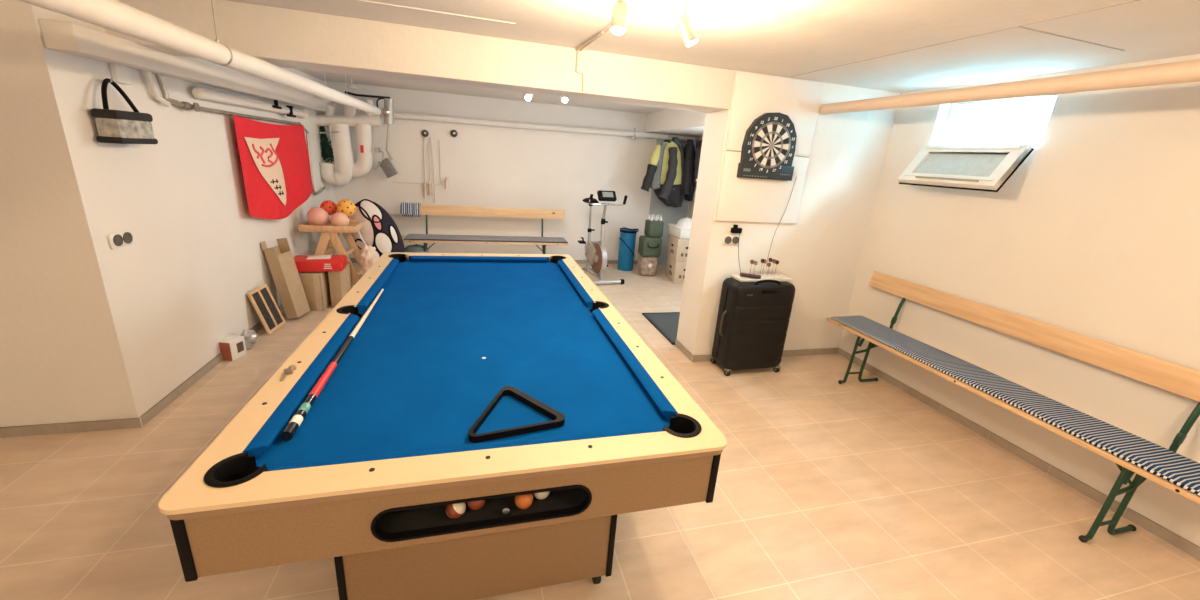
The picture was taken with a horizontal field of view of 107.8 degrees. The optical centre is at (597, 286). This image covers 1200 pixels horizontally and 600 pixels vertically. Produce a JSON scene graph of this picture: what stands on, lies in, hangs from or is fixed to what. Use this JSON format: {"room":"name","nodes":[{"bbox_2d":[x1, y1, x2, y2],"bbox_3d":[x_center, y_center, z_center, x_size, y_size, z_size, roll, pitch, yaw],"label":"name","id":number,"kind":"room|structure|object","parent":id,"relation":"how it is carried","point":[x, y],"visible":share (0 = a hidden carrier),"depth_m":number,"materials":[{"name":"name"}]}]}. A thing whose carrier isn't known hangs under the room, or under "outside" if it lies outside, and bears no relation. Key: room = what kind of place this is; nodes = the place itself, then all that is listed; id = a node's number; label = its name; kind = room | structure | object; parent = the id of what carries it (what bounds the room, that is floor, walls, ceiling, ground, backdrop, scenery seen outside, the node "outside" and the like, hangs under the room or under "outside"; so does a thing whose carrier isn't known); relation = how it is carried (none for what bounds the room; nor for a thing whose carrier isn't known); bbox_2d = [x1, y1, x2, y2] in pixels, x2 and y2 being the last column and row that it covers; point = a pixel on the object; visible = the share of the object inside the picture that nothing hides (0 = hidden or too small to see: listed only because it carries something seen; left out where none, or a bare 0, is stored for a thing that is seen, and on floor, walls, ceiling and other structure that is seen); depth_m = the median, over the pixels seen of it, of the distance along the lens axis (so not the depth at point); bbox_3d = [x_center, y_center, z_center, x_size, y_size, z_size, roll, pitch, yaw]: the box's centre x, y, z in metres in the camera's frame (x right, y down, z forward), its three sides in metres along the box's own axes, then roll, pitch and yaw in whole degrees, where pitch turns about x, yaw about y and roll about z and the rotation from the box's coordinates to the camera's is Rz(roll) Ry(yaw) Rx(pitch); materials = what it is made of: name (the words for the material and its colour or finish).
{"room":"basement game room","nodes":[
{"label":"basement game room","id":0,"kind":"room"},
{"bbox_2d":[0,0,337,426],"bbox_3d":[-4.436,-0.859,3.546,3.000,2.305,3.880,0,17,-15],"label":"wall","id":1,"kind":"structure","parent":0,"point":[90,330],"depth_m":2.34,"materials":[{"name":"white paint"}]},
{"bbox_2d":[0,417,142,438],"bbox_3d":[-3.995,0.779,2.074,2.960,0.064,0.009,0,17,-15],"label":"baseboard","id":2,"kind":"structure","parent":1,"relation":"attached to","point":[128,423],"depth_m":2.38,"materials":[{"name":"tile"}]},
{"bbox_2d":[109,63,131,84],"bbox_3d":[-2.540,-1.133,2.330,0.030,0.100,0.100,0,17,-15],"label":"junction box","id":3,"kind":"object","parent":1,"relation":"attached to","point":[119,73],"visible":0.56,"depth_m":2.31,"materials":[{"name":"white plastic"}]},
{"bbox_2d":[108,229,133,248],"bbox_3d":[-2.541,-0.252,2.336,0.017,0.080,0.155,0,17,-15],"label":"double socket","id":4,"kind":"object","parent":1,"relation":"attached to","point":[122,238],"visible":1,"depth_m":2.32,"materials":[{"name":"white plastic"}]},
{"bbox_2d":[91,78,157,143],"bbox_3d":[-2.468,-0.906,2.269,0.114,0.316,0.275,0,17,-15],"label":"hanging bag","id":5,"kind":"object","parent":1,"relation":"hanging from","point":[113,126],"visible":1,"depth_m":2.21,"materials":[{"name":"beige fabric"}]},
{"bbox_2d":[39,19,335,113],"bbox_3d":[-2.874,-1.672,3.721,0.120,0.120,3.870,0,17,-15],"label":"pipe","id":6,"kind":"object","parent":1,"relation":"attached to","point":[62,36],"depth_m":2.43,"materials":[{"name":"white paint"}]},
{"bbox_2d":[139,304,283,426],"bbox_3d":[-3.061,0.203,4.255,0.009,0.064,3.880,0,17,-15],"label":"baseboard","id":7,"kind":"structure","parent":1,"relation":"attached to","point":[182,388],"depth_m":2.81,"materials":[{"name":"tile"}]},
{"bbox_2d":[143,70,324,194],"bbox_3d":[-2.935,-1.197,3.896,0.068,0.984,2.830,0,17,-15],"label":"pipe","id":8,"kind":"object","parent":1,"relation":"attached to","point":[165,100],"visible":0.91,"depth_m":2.83,"materials":[{"name":"metal"}]},
{"bbox_2d":[192,87,307,118],"bbox_3d":[-2.896,-1.581,3.786,0.120,0.154,1.943,0,17,-15],"label":"pipe","id":9,"kind":"object","parent":1,"relation":"attached to","point":[198,92],"visible":0.95,"depth_m":3.47,"materials":[{"name":"white plastic"}]},
{"bbox_2d":[233,115,313,218],"bbox_3d":[-2.978,-1.106,4.158,0.065,0.869,1.560,-1,17,-16],"label":"flag","id":10,"kind":"object","parent":1,"relation":"attached to","point":[275,163],"visible":1,"depth_m":3.91,"materials":[{"name":"red fabric"}]},
{"bbox_2d":[319,126,333,161],"bbox_3d":[-3.367,-1.758,5.341,0.284,0.536,0.172,0,17,-15],"label":"garland","id":11,"kind":"object","parent":1,"relation":"attached to","point":[327,152],"visible":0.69,"depth_m":5.36,"materials":[{"name":"green plant"}]},
{"bbox_2d":[319,123,353,185],"bbox_3d":[-3.180,-1.587,5.310,0.373,0.736,0.243,0,17,-15],"label":"pipe","id":12,"kind":"object","parent":1,"relation":"attached to","point":[338,173],"depth_m":5.28,"materials":[{"name":"white plastic"}]},
{"bbox_2d":[315,91,389,126],"bbox_3d":[-2.997,-2.125,5.277,0.897,0.431,0.179,0,17,-15],"label":"pipe","id":13,"kind":"object","parent":1,"relation":"attached to","point":[349,117],"depth_m":5.24,"materials":[{"name":"white plastic"}]},
{"bbox_2d":[352,123,383,177],"bbox_3d":[-2.913,-1.664,5.414,0.484,0.654,0.186,0,17,-15],"label":"pipe","id":14,"kind":"object","parent":13,"relation":"attached to","point":[364,161],"visible":0.88,"depth_m":5.37,"materials":[{"name":"white plastic"}]},
{"bbox_2d":[381,98,393,160],"bbox_3d":[-2.595,-1.943,5.451,0.136,0.734,0.170,0,17,-15],"label":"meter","id":15,"kind":"object","parent":13,"relation":"attached to","point":[387,111],"visible":1,"depth_m":5.39,"materials":[{"name":"grey metal"}]},
{"bbox_2d":[378,158,397,177],"bbox_3d":[-2.700,-1.521,5.631,0.212,0.247,0.090,0,17,-15],"label":"control box","id":16,"kind":"object","parent":15,"relation":"attached to","point":[386,165],"visible":0.98,"depth_m":5.59,"materials":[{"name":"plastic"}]},
{"bbox_2d":[105,0,734,112],"bbox_3d":[-0.835,-1.461,2.855,3.680,0.263,0.340,0,17,-15],"label":"beam","id":17,"kind":"structure","parent":1,"relation":"attached to","point":[280,37],"depth_m":2.67,"materials":[{"name":"paint"}]},
{"bbox_2d":[323,81,697,259],"bbox_3d":[-1.717,-1.475,6.304,10.000,2.305,0.200,0,17,-15],"label":"wall","id":18,"kind":"structure","parent":0,"point":[484,166],"depth_m":6.26,"materials":[{"name":"white paint"}]},
{"bbox_2d":[421,130,428,136],"bbox_3d":[-2.304,-2.034,5.829,0.096,0.096,0.056,0,17,-15],"label":"wall hook","id":19,"kind":"object","parent":18,"relation":"attached to","point":[424,133],"visible":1,"depth_m":5.81,"materials":[{"name":"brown metal"}]},
{"bbox_2d":[424,137,430,197],"bbox_3d":[-2.318,-1.604,5.937,0.115,0.808,0.030,0,17,-15],"label":"rope","id":20,"kind":"object","parent":19,"relation":"hanging from","point":[429,185],"visible":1,"depth_m":5.98,"materials":[{"name":"beige fabric"}]},
{"bbox_2d":[430,138,434,200],"bbox_3d":[-2.259,-1.574,5.962,0.056,0.871,0.030,0,17,-15],"label":"rope","id":21,"kind":"object","parent":19,"relation":"hanging from","point":[430,138],"visible":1,"depth_m":6.00,"materials":[{"name":"beige fabric"}]},
{"bbox_2d":[439,143,447,188],"bbox_3d":[-2.107,-1.655,5.978,0.110,0.643,0.030,0,17,-15],"label":"rope","id":22,"kind":"object","parent":18,"relation":"hanging from","point":[446,179],"visible":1,"depth_m":6.03,"materials":[{"name":"beige fabric"}]},
{"bbox_2d":[350,258,637,263],"bbox_3d":[-1.406,-0.375,6.621,4.450,0.064,0.009,0,17,-15],"label":"baseboard","id":23,"kind":"structure","parent":18,"relation":"attached to","point":[353,260],"depth_m":6.94,"materials":[{"name":"tile"}]},
{"bbox_2d":[380,112,694,141],"bbox_3d":[-0.647,-2.245,6.158,4.401,0.158,0.159,0,17,-15],"label":"pipe","id":24,"kind":"object","parent":18,"relation":"attached to","point":[399,115],"visible":0.98,"depth_m":6.07,"materials":[{"name":"white plastic"}]},
{"bbox_2d":[649,139,696,264],"bbox_3d":[1.149,-1.317,7.011,0.660,2.000,0.028,0,17,-15],"label":"door","id":25,"kind":"structure","parent":18,"relation":"in","point":[670,215],"depth_m":7.07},
{"bbox_2d":[0,263,1199,599],"bbox_3d":[-0.747,0.890,2.785,10.200,0.100,10.400,0,17,-15],"label":"floor","id":26,"kind":"structure","parent":0,"point":[826,489],"depth_m":2.12,"materials":[{"name":"tile"}]},
{"bbox_2d":[219,335,246,360],"bbox_3d":[-2.752,0.464,3.293,0.102,0.148,0.132,5,16,1],"label":"carton","id":27,"kind":"object","parent":26,"relation":"on","point":[232,347],"visible":0.91,"depth_m":3.26,"materials":[{"name":"white cardboard"}]},
{"bbox_2d":[219,342,231,360],"bbox_3d":[-2.756,0.482,3.231,0.094,0.142,0.003,5,16,1],"label":"print","id":28,"kind":"object","parent":27,"relation":"attached to","point":[225,347],"depth_m":3.23,"materials":[{"name":"brown paper"}]},
{"bbox_2d":[236,341,243,352],"bbox_3d":[-2.702,0.459,3.307,0.003,0.075,0.055,5,16,1],"label":"print","id":29,"kind":"object","parent":27,"relation":"attached to","point":[239,344],"depth_m":3.30,"materials":[{"name":"brown paper"}]},
{"bbox_2d":[240,330,256,348],"bbox_3d":[-2.759,0.414,3.452,0.117,0.166,0.126,0,17,-15],"label":"paper packet","id":30,"kind":"object","parent":26,"relation":"on","point":[250,336],"visible":0.86,"depth_m":3.43,"materials":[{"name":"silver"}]},
{"bbox_2d":[247,284,285,334],"bbox_3d":[-2.840,0.194,3.760,0.128,0.368,0.261,1,17,-10],"label":"rack","id":31,"kind":"object","parent":26,"relation":"on","point":[261,298],"visible":1,"depth_m":3.75,"materials":[{"name":"brown wood"}]},
{"bbox_2d":[260,238,309,318],"bbox_3d":[-2.862,-0.070,4.024,0.228,0.719,0.210,3,16,-4],"label":"box","id":32,"kind":"object","parent":26,"relation":"on","point":[280,259],"visible":1,"depth_m":4.00,"materials":[{"name":"brown cardboard"}]},
{"bbox_2d":[298,271,330,310],"bbox_3d":[-2.825,0.026,4.361,0.225,0.375,0.262,0,17,-15],"label":"cardboard box","id":33,"kind":"object","parent":26,"relation":"on","point":[316,287],"visible":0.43,"depth_m":4.26,"materials":[{"name":"beige cardboard"}]},
{"bbox_2d":[294,255,346,271],"bbox_3d":[-2.758,-0.231,4.330,0.440,0.112,0.262,-2,17,-20],"label":"carton","id":34,"kind":"object","parent":33,"relation":"on","point":[304,263],"visible":0.89,"depth_m":4.25,"materials":[{"name":"red cardboard"}]},
{"bbox_2d":[298,219,365,284],"bbox_3d":[-2.858,-0.309,4.810,0.653,0.786,0.478,0,17,-15],"label":"wooden stand","id":35,"kind":"object","parent":26,"relation":"on","point":[328,243],"visible":0.5,"depth_m":4.59,"materials":[{"name":"brown wood"}]},
{"bbox_2d":[307,207,328,225],"bbox_3d":[-2.919,-0.721,4.566,0.200,0.200,0.200,0,17,-15],"label":"ball","id":36,"kind":"object","parent":35,"relation":"on","point":[317,216],"visible":0.84,"depth_m":4.50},
{"bbox_2d":[320,200,336,214],"bbox_3d":[-2.889,-0.842,4.699,0.160,0.160,0.160,0,17,-15],"label":"ball","id":37,"kind":"object","parent":35,"relation":"on","point":[329,206],"visible":0.73,"depth_m":4.65,"materials":[{"name":"red"}]},
{"bbox_2d":[298,219,365,232],"bbox_3d":[-2.833,-0.653,4.709,0.520,0.068,0.478,0,17,-15],"label":"tray","id":38,"kind":"object","parent":35,"relation":"on","point":[353,226],"depth_m":4.52,"materials":[{"name":"brown wood"}]},
{"bbox_2d":[331,212,348,225],"bbox_3d":[-2.711,-0.690,4.601,0.170,0.170,0.170,0,17,-15],"label":"ball","id":39,"kind":"object","parent":35,"relation":"on","point":[337,219],"visible":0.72,"depth_m":4.54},
{"bbox_2d":[336,199,355,216],"bbox_3d":[-2.702,-0.838,4.697,0.184,0.184,0.184,0,17,-15],"label":"ball","id":40,"kind":"object","parent":35,"relation":"on","point":[345,206],"visible":0.82,"depth_m":4.63,"materials":[{"name":"orange"}]},
{"bbox_2d":[328,263,352,307],"bbox_3d":[-2.652,-0.015,4.525,0.155,0.385,0.342,-3,18,-22],"label":"cardboard box","id":41,"kind":"object","parent":26,"relation":"on","point":[340,282],"visible":0.59,"depth_m":4.38,"materials":[{"name":"brown cardboard"}]},
{"bbox_2d":[358,231,378,275],"bbox_3d":[-2.429,-0.220,4.675,0.219,0.724,0.205,0,17,-15],"label":"plastic bag","id":42,"kind":"object","parent":26,"relation":"on","point":[369,255],"visible":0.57,"depth_m":4.60,"materials":[{"name":"white plastic"}]},
{"bbox_2d":[348,199,404,257],"bbox_3d":[-2.633,-0.542,5.235,0.588,0.986,0.494,0,17,-15],"label":"toy","id":43,"kind":"object","parent":26,"relation":"on","point":[380,231],"visible":0.71,"depth_m":5.02,"materials":[{"name":"black fabric"}]},
{"bbox_2d":[405,244,428,252],"bbox_3d":[-2.389,-0.359,5.757,0.291,0.384,0.270,0,17,-15],"label":"storage box","id":44,"kind":"object","parent":26,"relation":"on","point":[416,248],"visible":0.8,"depth_m":5.63,"materials":[{"name":"grey plastic"}]},
{"bbox_2d":[158,252,726,599],"bbox_3d":[-0.662,0.497,2.538,1.492,0.804,2.690,0,17,-15],"label":"pool table","id":45,"kind":"object","parent":26,"relation":"on","point":[367,480],"visible":1,"depth_m":1.48,"materials":[{"name":"blue fabric"}]},
{"bbox_2d":[280,365,295,380],"bbox_3d":[-1.135,0.315,1.599,0.034,0.014,0.101,0,17,-15],"label":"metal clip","id":46,"kind":"object","parent":45,"relation":"on","point":[291,368],"visible":1,"depth_m":1.60,"materials":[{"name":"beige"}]},
{"bbox_2d":[243,314,358,459],"bbox_3d":[-1.089,0.315,1.710,0.047,0.040,1.081,0,17,-15],"label":"cushion","id":47,"kind":"object","parent":45,"relation":"on","point":[264,441],"depth_m":1.48,"materials":[{"name":"blue fabric"}]},
{"bbox_2d":[280,289,383,440],"bbox_3d":[-1.113,0.235,1.980,0.032,0.032,1.460,0,17,-15],"label":"pool cue","id":48,"kind":"object","parent":45,"relation":"on","point":[293,425],"visible":1,"depth_m":1.55,"materials":[{"name":"black paint"}]},
{"bbox_2d":[356,258,398,311],"bbox_3d":[-1.393,-0.036,2.824,0.047,0.040,1.081,0,17,-15],"label":"cushion","id":49,"kind":"object","parent":45,"relation":"on","point":[384,277],"depth_m":2.71,"materials":[{"name":"blue fabric"}]},
{"bbox_2d":[446,502,465,518],"bbox_3d":[-0.422,0.659,1.300,0.057,0.057,0.057,6,17,8],"label":"ball","id":50,"kind":"object","parent":45,"relation":"on","point":[454,511],"visible":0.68,"depth_m":1.28,"materials":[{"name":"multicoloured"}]},
{"bbox_2d":[270,426,661,470],"bbox_3d":[-0.330,0.489,1.308,1.106,0.040,0.047,0,17,-15],"label":"cushion","id":51,"kind":"object","parent":45,"relation":"on","point":[436,452],"depth_m":1.27,"materials":[{"name":"blue fabric"}]},
{"bbox_2d":[467,500,485,510],"bbox_3d":[-0.371,0.653,1.336,0.056,0.057,0.056,-4,18,-27],"label":"ball","id":52,"kind":"object","parent":45,"relation":"on","point":[473,505],"visible":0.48,"depth_m":1.31,"materials":[{"name":"brown plastic"}]},
{"bbox_2d":[409,256,548,261],"bbox_3d":[-0.943,-0.219,3.554,1.106,0.040,0.047,0,17,-15],"label":"cushion","id":53,"kind":"object","parent":45,"relation":"on","point":[411,258],"depth_m":3.54,"materials":[{"name":"blue fabric"}]},
{"bbox_2d":[468,386,564,442],"bbox_3d":[-0.287,0.433,1.534,0.317,0.023,0.297,0,17,-15],"label":"ball rack","id":54,"kind":"object","parent":45,"relation":"on","point":[558,419],"visible":1,"depth_m":1.47,"materials":[{"name":"black plastic"}]},
{"bbox_2d":[515,494,532,508],"bbox_3d":[-0.229,0.658,1.353,0.056,0.057,0.056,-4,18,-27],"label":"ball","id":55,"kind":"object","parent":45,"relation":"on","point":[525,501],"visible":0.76,"depth_m":1.33,"materials":[{"name":"orange plastic"}]},
{"bbox_2d":[533,491,549,499],"bbox_3d":[-0.180,0.649,1.396,0.056,0.057,0.056,-4,18,-27],"label":"ball","id":56,"kind":"object","parent":45,"relation":"on","point":[542,495],"visible":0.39,"depth_m":1.37,"materials":[{"name":"beige plastic"}]},
{"bbox_2d":[557,260,593,307],"bbox_3d":[-0.183,-0.045,3.152,0.047,0.040,1.081,0,17,-15],"label":"cushion","id":57,"kind":"object","parent":45,"relation":"on","point":[580,291],"depth_m":3.01,"materials":[{"name":"blue fabric"}]},
{"bbox_2d":[592,309,677,420],"bbox_3d":[0.121,0.306,2.038,0.047,0.040,1.081,0,17,-15],"label":"cushion","id":58,"kind":"object","parent":45,"relation":"on","point":[662,406],"depth_m":1.86,"materials":[{"name":"blue fabric"}]},
{"bbox_2d":[400,204,567,253],"bbox_3d":[-1.520,-0.617,5.982,2.200,0.875,0.459,0,17,-15],"label":"bench","id":59,"kind":"object","parent":26,"relation":"on","point":[446,210],"visible":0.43,"depth_m":6.01,"materials":[{"name":"brown wood"}]},
{"bbox_2d":[401,202,420,216],"bbox_3d":[-2.476,-1.011,5.801,0.242,0.186,0.102,0,17,-15],"label":"striped cloth","id":60,"kind":"object","parent":59,"relation":"on","point":[407,209],"visible":1,"depth_m":5.77,"materials":[{"name":"fabric"}]},
{"bbox_2d":[404,234,567,242],"bbox_3d":[-1.478,-0.653,5.962,2.110,0.033,0.340,0,17,-15],"label":"bench cushion","id":61,"kind":"object","parent":59,"relation":"on","point":[430,237],"visible":1,"depth_m":5.88,"materials":[{"name":"grey fabric"}]},
{"bbox_2d":[578,190,627,284],"bbox_3d":[-0.022,-0.722,6.066,0.570,1.230,0.863,-3,18,-22],"label":"exercise bike","id":62,"kind":"object","parent":26,"relation":"on","point":[595,251],"visible":0.95,"depth_m":5.92,"materials":[{"name":"silver metal"}]},
{"bbox_2d":[617,227,637,270],"bbox_3d":[0.453,-0.582,6.706,0.285,0.670,0.270,5,16,3],"label":"rolled mat","id":63,"kind":"object","parent":26,"relation":"on","point":[627,237],"visible":1,"depth_m":6.62,"materials":[{"name":"blue plastic"}]},
{"bbox_2d":[637,255,657,275],"bbox_3d":[0.739,-0.315,6.524,0.260,0.300,0.225,0,17,-15],"label":"patterned bag","id":64,"kind":"object","parent":26,"relation":"on","point":[647,266],"visible":0.95,"depth_m":6.43,"materials":[{"name":"brown fabric"}]},
{"bbox_2d":[638,235,661,256],"bbox_3d":[0.765,-0.588,6.421,0.280,0.280,0.270,0,17,-15],"label":"cloth bag","id":65,"kind":"object","parent":64,"relation":"on","point":[648,246],"visible":0.94,"depth_m":6.33,"materials":[{"name":"green fabric"}]},
{"bbox_2d":[644,214,663,236],"bbox_3d":[0.818,-0.882,6.370,0.220,0.317,0.220,0,17,-15],"label":"cloth bag","id":66,"kind":"object","parent":65,"relation":"on","point":[654,225],"visible":1,"depth_m":6.29,"materials":[{"name":"green fabric"}]},
{"bbox_2d":[642,312,679,344],"bbox_3d":[1.024,0.421,4.610,0.890,0.012,0.840,0,17,-15],"label":"floor mat","id":67,"kind":"object","parent":26,"relation":"on","point":[666,323],"visible":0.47,"depth_m":4.63,"materials":[{"name":"black rubber"}]},
{"bbox_2d":[665,256,686,282],"bbox_3d":[1.226,-0.253,6.407,0.342,0.313,0.422,2,17,-9],"label":"box","id":68,"kind":"object","parent":26,"relation":"on","point":[675,270],"visible":0.59,"depth_m":6.22,"materials":[{"name":"cardboard"}]},
{"bbox_2d":[667,234,688,260],"bbox_3d":[1.236,-0.558,6.325,0.342,0.313,0.422,1,17,-10],"label":"box","id":69,"kind":"object","parent":68,"relation":"on","point":[677,249],"visible":0.62,"depth_m":6.14,"materials":[{"name":"cardboard"}]},
{"bbox_2d":[668,217,691,238],"bbox_3d":[1.267,-0.843,6.245,0.400,0.278,0.440,0,17,-15],"label":"tub","id":70,"kind":"object","parent":69,"relation":"on","point":[682,229],"visible":0.6,"depth_m":6.11,"materials":[{"name":"white plastic"}]},
{"bbox_2d":[711,277,794,375],"bbox_3d":[1.269,0.308,3.629,0.602,0.815,0.288,0,17,-15],"label":"suitcase","id":71,"kind":"object","parent":26,"relation":"on","point":[752,323],"visible":0.99,"depth_m":3.51,"materials":[{"name":"black plastic"}]},
{"bbox_2d":[731,274,792,281],"bbox_3d":[1.337,-0.070,3.576,0.480,0.025,0.150,0,17,-15],"label":"tray","id":72,"kind":"object","parent":71,"relation":"on","point":[779,277],"visible":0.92,"depth_m":3.55,"materials":[{"name":"white plastic"}]},
{"bbox_2d":[740,273,760,278],"bbox_3d":[1.215,-0.083,3.491,0.166,0.048,0.033,3,16,-5],"label":"case","id":73,"kind":"object","parent":72,"relation":"on","point":[747,275],"visible":1,"depth_m":3.48,"materials":[{"name":"brown leather"}]},
{"bbox_2d":[826,271,1199,542],"bbox_3d":[2.415,0.608,2.801,0.459,0.875,2.200,0,17,-15],"label":"bench","id":74,"kind":"object","parent":26,"relation":"on","point":[1181,380],"visible":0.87,"depth_m":2.41,"materials":[{"name":"brown wood"}]},
{"bbox_2d":[830,316,1199,496],"bbox_3d":[2.400,0.565,2.788,0.340,0.033,2.110,0,17,-15],"label":"bench cushion","id":75,"kind":"object","parent":74,"relation":"on","point":[1181,471],"visible":1,"depth_m":2.38,"materials":[{"name":"fabric"}]},
{"bbox_2d":[672,134,684,202],"bbox_3d":[1.212,-1.757,6.609,0.289,1.081,0.304,3,16,-4],"label":"jacket","id":76,"kind":"object","parent":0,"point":[675,140],"visible":0.42,"depth_m":6.45,"materials":[{"name":"fabric"}]},
{"bbox_2d":[229,0,1199,113],"bbox_3d":[-1.371,-1.415,1.889,8.680,0.120,10.400,0,17,-15],"label":"ceiling","id":77,"kind":"structure","parent":0,"point":[784,38],"depth_m":2.22,"materials":[{"name":"paint"}]},
{"bbox_2d":[20,0,380,114],"bbox_3d":[-1.759,-1.247,2.123,0.098,0.381,6.330,0,17,-15],"label":"pipe","id":78,"kind":"object","parent":77,"relation":"hanging from","point":[114,15],"visible":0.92,"depth_m":1.68,"materials":[{"name":"metal"}]},
{"bbox_2d":[356,0,515,23],"bbox_3d":[-0.929,-1.423,2.245,1.000,0.006,0.008,-1,17,-16],"label":"trim","id":79,"kind":"structure","parent":77,"relation":"attached to","point":[356,0],"depth_m":2.27,"materials":[{"name":"paint"}]},
{"bbox_2d":[575,0,649,91],"bbox_3d":[0.154,-1.141,2.011,0.072,0.249,1.902,-1,17,-17],"label":"cable","id":80,"kind":"object","parent":77,"relation":"attached to","point":[600,34],"visible":1,"depth_m":2.57,"materials":[{"name":"beige plastic"}]},
{"bbox_2d":[610,0,627,34],"bbox_3d":[0.089,-1.102,1.736,0.075,0.187,0.080,0,17,-15],"label":"ceiling spotlight","id":81,"kind":"object","parent":77,"relation":"attached to","point":[620,8],"visible":1,"depth_m":1.72,"materials":[{"name":"grey metal"}]},
{"bbox_2d":[677,0,698,46],"bbox_3d":[0.375,-1.104,1.820,0.102,0.191,0.073,0,17,-15],"label":"ceiling spotlight","id":82,"kind":"object","parent":77,"relation":"attached to","point":[685,25],"visible":1,"depth_m":1.81,"materials":[{"name":"grey metal"}]},
{"bbox_2d":[1020,26,1124,50],"bbox_3d":[2.167,-1.125,1.992,0.750,0.004,0.006,-1,17,-17],"label":"trim","id":83,"kind":"structure","parent":77,"relation":"attached to","point":[1021,26],"depth_m":1.98,"materials":[{"name":"grey"}]},
{"bbox_2d":[677,70,900,354],"bbox_3d":[1.590,-0.504,3.824,1.525,2.305,0.350,0,17,-15],"label":"wall","id":84,"kind":"structure","parent":0,"point":[821,252],"depth_m":3.66,"materials":[{"name":"white paint"}]},
{"bbox_2d":[675,339,692,361],"bbox_3d":[0.771,0.574,3.939,0.009,0.064,0.350,0,17,-15],"label":"baseboard","id":85,"kind":"object","parent":84,"relation":"attached to","point":[688,354],"visible":1,"depth_m":3.93,"materials":[{"name":"tile"}]},
{"bbox_2d":[722,235,740,244],"bbox_3d":[1.076,-0.372,3.525,0.155,0.080,0.017,0,17,-15],"label":"double socket","id":86,"kind":"object","parent":84,"relation":"attached to","point":[727,239],"visible":1,"depth_m":3.52,"materials":[{"name":"white plastic"}]},
{"bbox_2d":[730,224,741,272],"bbox_3d":[1.109,-0.297,3.511,0.095,0.382,0.101,0,17,-15],"label":"plug","id":87,"kind":"object","parent":86,"relation":"attached to","point":[735,229],"visible":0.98,"depth_m":3.49,"materials":[{"name":"black plastic"}]},
{"bbox_2d":[715,151,808,223],"bbox_3d":[1.299,-0.768,3.458,0.742,0.523,0.020,0,17,-15],"label":"board","id":88,"kind":"object","parent":84,"relation":"attached to","point":[739,199],"visible":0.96,"depth_m":3.46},
{"bbox_2d":[692,348,838,361],"bbox_3d":[1.548,0.621,3.971,1.525,0.064,0.009,0,17,-15],"label":"baseboard","id":89,"kind":"structure","parent":84,"relation":"attached to","point":[822,351],"depth_m":4.05,"materials":[{"name":"tile"}]},
{"bbox_2d":[725,72,823,156],"bbox_3d":[1.337,-1.282,3.307,0.742,0.535,0.020,0,17,-15],"label":"board","id":90,"kind":"object","parent":84,"relation":"attached to","point":[754,95],"visible":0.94,"depth_m":3.26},
{"bbox_2d":[737,112,796,180],"bbox_3d":[1.311,-1.064,3.331,0.472,0.484,0.048,0,17,-15],"label":"dartboard","id":91,"kind":"object","parent":90,"relation":"attached to","point":[769,143],"visible":1,"depth_m":3.31,"materials":[{"name":"grey plastic"}]},
{"bbox_2d":[766,177,796,266],"bbox_3d":[1.483,-0.512,3.570,0.144,0.751,0.029,-2,18,-21],"label":"cable","id":92,"kind":"object","parent":84,"relation":"attached to","point":[796,177],"visible":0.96,"depth_m":3.58,"materials":[{"name":"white plastic"}]},
{"bbox_2d":[791,0,1139,76],"bbox_3d":[2.111,-0.797,0.867,0.007,0.004,5.100,-1,17,-16],"label":"trim","id":93,"kind":"structure","parent":84,"relation":"attached to","point":[1133,0],"depth_m":1.97,"materials":[{"name":"grey"}]},
{"bbox_2d":[819,59,1199,114],"bbox_3d":[2.432,-0.562,0.865,0.082,0.103,5.498,0,17,-15],"label":"pipe","id":94,"kind":"object","parent":84,"relation":"attached to","point":[1183,71],"visible":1,"depth_m":2.05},
{"bbox_2d":[688,54,1199,546],"bbox_3d":[2.766,-0.125,2.828,0.220,2.305,9.300,0,17,-15],"label":"wall","id":95,"kind":"structure","parent":0,"point":[1095,234],"depth_m":2.52,"materials":[{"name":"white paint"}]},
{"bbox_2d":[640,134,681,207],"bbox_3d":[0.967,-1.684,6.388,0.727,1.042,0.362,-8,20,-36],"label":"jacket","id":96,"kind":"object","parent":95,"relation":"hanging from","point":[663,174],"visible":1,"depth_m":6.31,"materials":[{"name":"yellow fabric"}]},
{"bbox_2d":[645,109,705,136],"bbox_3d":[1.533,-1.994,5.229,0.880,0.255,3.120,0,17,-15],"label":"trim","id":97,"kind":"structure","parent":95,"relation":"attached to","point":[670,121],"depth_m":5.71,"materials":[{"name":"white paint"}]},
{"bbox_2d":[682,136,694,200],"bbox_3d":[1.380,-1.768,6.551,0.229,0.975,0.347,5,16,1],"label":"jacket","id":98,"kind":"object","parent":95,"relation":"hanging from","point":[689,150],"visible":0.8,"depth_m":6.47,"materials":[{"name":"black fabric"}]},
{"bbox_2d":[693,138,701,184],"bbox_3d":[1.552,-1.839,6.525,0.265,0.794,0.372,5,16,2],"label":"jacket","id":99,"kind":"object","parent":95,"relation":"hanging from","point":[699,142],"visible":0.47,"depth_m":6.41,"materials":[{"name":"black fabric"}]},
{"bbox_2d":[898,144,1033,191],"bbox_3d":[2.460,-0.820,2.991,0.227,0.296,0.682,0,17,-15],"label":"window sash","id":100,"kind":"structure","parent":95,"relation":"in","point":[978,167],"depth_m":2.92,"materials":[{"name":"white plastic"}]},
{"bbox_2d":[837,348,1199,560],"bbox_3d":[3.006,1.442,1.545,0.009,0.064,5.700,0,17,-15],"label":"baseboard","id":101,"kind":"structure","parent":95,"relation":"attached to","point":[1143,522],"depth_m":2.65,"materials":[{"name":"tile"}]},
{"bbox_2d":[940,94,1056,146],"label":"window","id":102,"kind":"structure","parent":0,"point":[1027,119],"depth_m":3.42,"materials":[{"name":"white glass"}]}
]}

